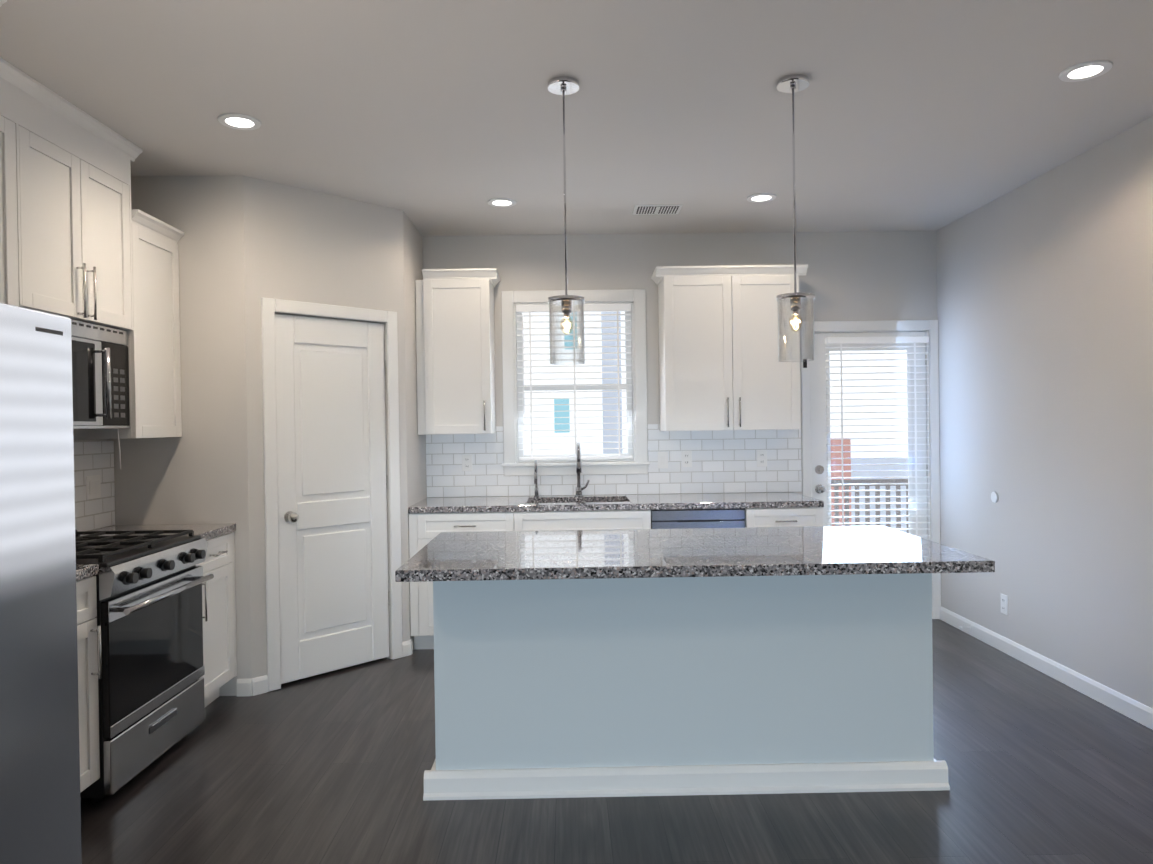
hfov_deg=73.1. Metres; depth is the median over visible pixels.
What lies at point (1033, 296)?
wall
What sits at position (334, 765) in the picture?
floor
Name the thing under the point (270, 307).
door frame
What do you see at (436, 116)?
ceiling
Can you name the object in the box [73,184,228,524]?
wall
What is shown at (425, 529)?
base cabinet
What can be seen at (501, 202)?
recessed light
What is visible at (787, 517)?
base cabinet
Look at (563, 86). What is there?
pendant light
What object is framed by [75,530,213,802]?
range
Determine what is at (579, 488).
faucet
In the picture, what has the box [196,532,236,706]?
base cabinet
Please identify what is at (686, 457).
electrical outlet
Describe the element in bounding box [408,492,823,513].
countertop
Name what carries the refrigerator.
on the floor
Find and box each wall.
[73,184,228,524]
[225,230,932,635]
[933,116,1152,708]
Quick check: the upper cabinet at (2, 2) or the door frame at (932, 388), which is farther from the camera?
the door frame at (932, 388)
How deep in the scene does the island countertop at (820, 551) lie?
2.93 m
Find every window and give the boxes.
[501,289,649,475]
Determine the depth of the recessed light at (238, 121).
3.37 m
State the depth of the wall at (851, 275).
5.30 m
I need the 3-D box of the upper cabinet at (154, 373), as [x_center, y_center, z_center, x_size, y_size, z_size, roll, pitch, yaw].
[-2.253,-0.508,3.879,0.396,1.077,0.440,-1,0,-1]
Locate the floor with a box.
[80,619,1152,863]
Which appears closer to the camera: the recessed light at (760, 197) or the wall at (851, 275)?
the recessed light at (760, 197)
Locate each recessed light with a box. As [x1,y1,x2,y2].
[217,113,260,129]
[487,198,516,206]
[746,193,775,202]
[1059,60,1112,81]
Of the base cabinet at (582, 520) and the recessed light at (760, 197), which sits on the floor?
the base cabinet at (582, 520)
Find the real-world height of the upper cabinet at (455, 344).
1.087 m
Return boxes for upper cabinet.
[0,0,6,302]
[0,57,39,310]
[36,81,135,329]
[73,209,183,438]
[415,268,500,434]
[651,264,807,430]
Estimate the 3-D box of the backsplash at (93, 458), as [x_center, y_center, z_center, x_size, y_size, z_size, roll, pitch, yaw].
[-2.431,0.246,3.251,0.008,0.504,1.705,-1,0,-1]
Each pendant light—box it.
[548,76,584,364]
[776,74,814,361]
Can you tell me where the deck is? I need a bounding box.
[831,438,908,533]
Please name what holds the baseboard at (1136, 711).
attached to the wall at (1033, 296)
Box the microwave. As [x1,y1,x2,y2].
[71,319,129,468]
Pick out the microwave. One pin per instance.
(100, 372)
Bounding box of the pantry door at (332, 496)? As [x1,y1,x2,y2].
[275,314,389,683]
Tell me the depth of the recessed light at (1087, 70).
3.00 m
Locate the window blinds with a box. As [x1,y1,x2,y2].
[516,304,632,459]
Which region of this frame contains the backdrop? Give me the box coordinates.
[830,350,907,457]
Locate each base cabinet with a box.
[76,576,101,792]
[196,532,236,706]
[409,512,513,648]
[514,510,650,530]
[745,507,822,527]
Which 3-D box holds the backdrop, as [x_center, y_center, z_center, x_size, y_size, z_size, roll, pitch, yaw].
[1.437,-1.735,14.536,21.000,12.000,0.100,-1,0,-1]
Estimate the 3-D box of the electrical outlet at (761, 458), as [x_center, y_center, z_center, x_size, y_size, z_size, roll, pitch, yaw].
[1.308,0.186,5.486,0.072,0.117,0.008,-1,0,-1]
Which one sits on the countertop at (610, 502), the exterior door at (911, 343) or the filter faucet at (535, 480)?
the filter faucet at (535, 480)
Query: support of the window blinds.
attached to the window at (512, 465)
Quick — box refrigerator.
[0,303,81,863]
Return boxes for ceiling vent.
[633,205,682,214]
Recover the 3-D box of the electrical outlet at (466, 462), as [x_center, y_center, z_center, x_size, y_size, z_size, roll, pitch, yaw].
[-0.768,0.217,5.462,0.072,0.117,0.008,-1,0,-1]
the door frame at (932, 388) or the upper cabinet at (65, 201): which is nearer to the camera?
the upper cabinet at (65, 201)
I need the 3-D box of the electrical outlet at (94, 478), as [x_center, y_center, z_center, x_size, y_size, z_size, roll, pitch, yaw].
[-2.430,0.278,3.917,0.009,0.117,0.115,-1,0,-1]
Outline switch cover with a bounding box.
[991,492,997,502]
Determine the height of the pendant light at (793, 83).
1.098 m
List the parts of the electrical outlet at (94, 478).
electrical outlet, electrical outlet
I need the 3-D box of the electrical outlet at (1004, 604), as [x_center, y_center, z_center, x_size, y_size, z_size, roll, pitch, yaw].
[2.584,1.041,4.704,0.008,0.117,0.072,-1,0,-1]
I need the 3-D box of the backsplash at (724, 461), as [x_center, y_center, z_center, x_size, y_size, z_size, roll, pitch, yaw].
[0.266,0.195,5.482,2.643,0.492,0.008,-1,0,-1]
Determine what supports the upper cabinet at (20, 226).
attached to the wall at (184, 479)
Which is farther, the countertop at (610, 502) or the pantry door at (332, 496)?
the countertop at (610, 502)
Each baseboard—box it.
[236,639,412,696]
[940,607,1152,729]
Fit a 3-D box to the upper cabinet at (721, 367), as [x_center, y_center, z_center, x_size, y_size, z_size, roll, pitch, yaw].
[1.033,-0.556,5.306,0.999,1.087,0.362,-1,0,-1]
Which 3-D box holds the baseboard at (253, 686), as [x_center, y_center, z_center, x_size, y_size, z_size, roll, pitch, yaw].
[-1.409,1.344,4.483,0.783,0.090,0.738,-1,0,-1]
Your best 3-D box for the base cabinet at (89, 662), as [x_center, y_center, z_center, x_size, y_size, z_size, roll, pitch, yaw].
[-2.083,0.977,2.659,0.666,0.874,0.501,-1,0,-1]
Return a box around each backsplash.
[73,441,114,530]
[426,424,801,497]
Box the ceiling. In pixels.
[0,0,1152,235]
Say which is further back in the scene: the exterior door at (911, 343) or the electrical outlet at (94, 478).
the exterior door at (911, 343)
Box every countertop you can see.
[76,564,98,580]
[80,523,235,539]
[395,526,994,581]
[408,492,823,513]
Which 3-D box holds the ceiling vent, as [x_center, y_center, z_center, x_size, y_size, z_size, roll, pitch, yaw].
[0.504,-1.386,4.857,0.292,0.010,0.200,-1,0,-1]
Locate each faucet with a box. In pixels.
[534,460,538,496]
[574,443,589,495]
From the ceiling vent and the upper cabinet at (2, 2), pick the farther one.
the ceiling vent
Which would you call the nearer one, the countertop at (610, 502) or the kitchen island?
the kitchen island
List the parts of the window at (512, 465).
window sash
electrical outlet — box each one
[86,475,100,499]
[462,454,471,470]
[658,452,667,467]
[681,451,691,466]
[757,450,766,466]
[1000,594,1007,614]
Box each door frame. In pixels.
[261,297,402,691]
[800,320,940,618]
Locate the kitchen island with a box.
[423,574,949,800]
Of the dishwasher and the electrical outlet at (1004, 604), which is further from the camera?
the dishwasher
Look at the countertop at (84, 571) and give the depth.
2.84 m
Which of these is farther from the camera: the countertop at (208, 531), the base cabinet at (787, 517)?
the base cabinet at (787, 517)
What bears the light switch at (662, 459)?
attached to the backsplash at (724, 461)
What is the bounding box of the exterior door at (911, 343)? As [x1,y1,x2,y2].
[810,332,929,538]
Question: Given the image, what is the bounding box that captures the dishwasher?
[651,508,744,528]

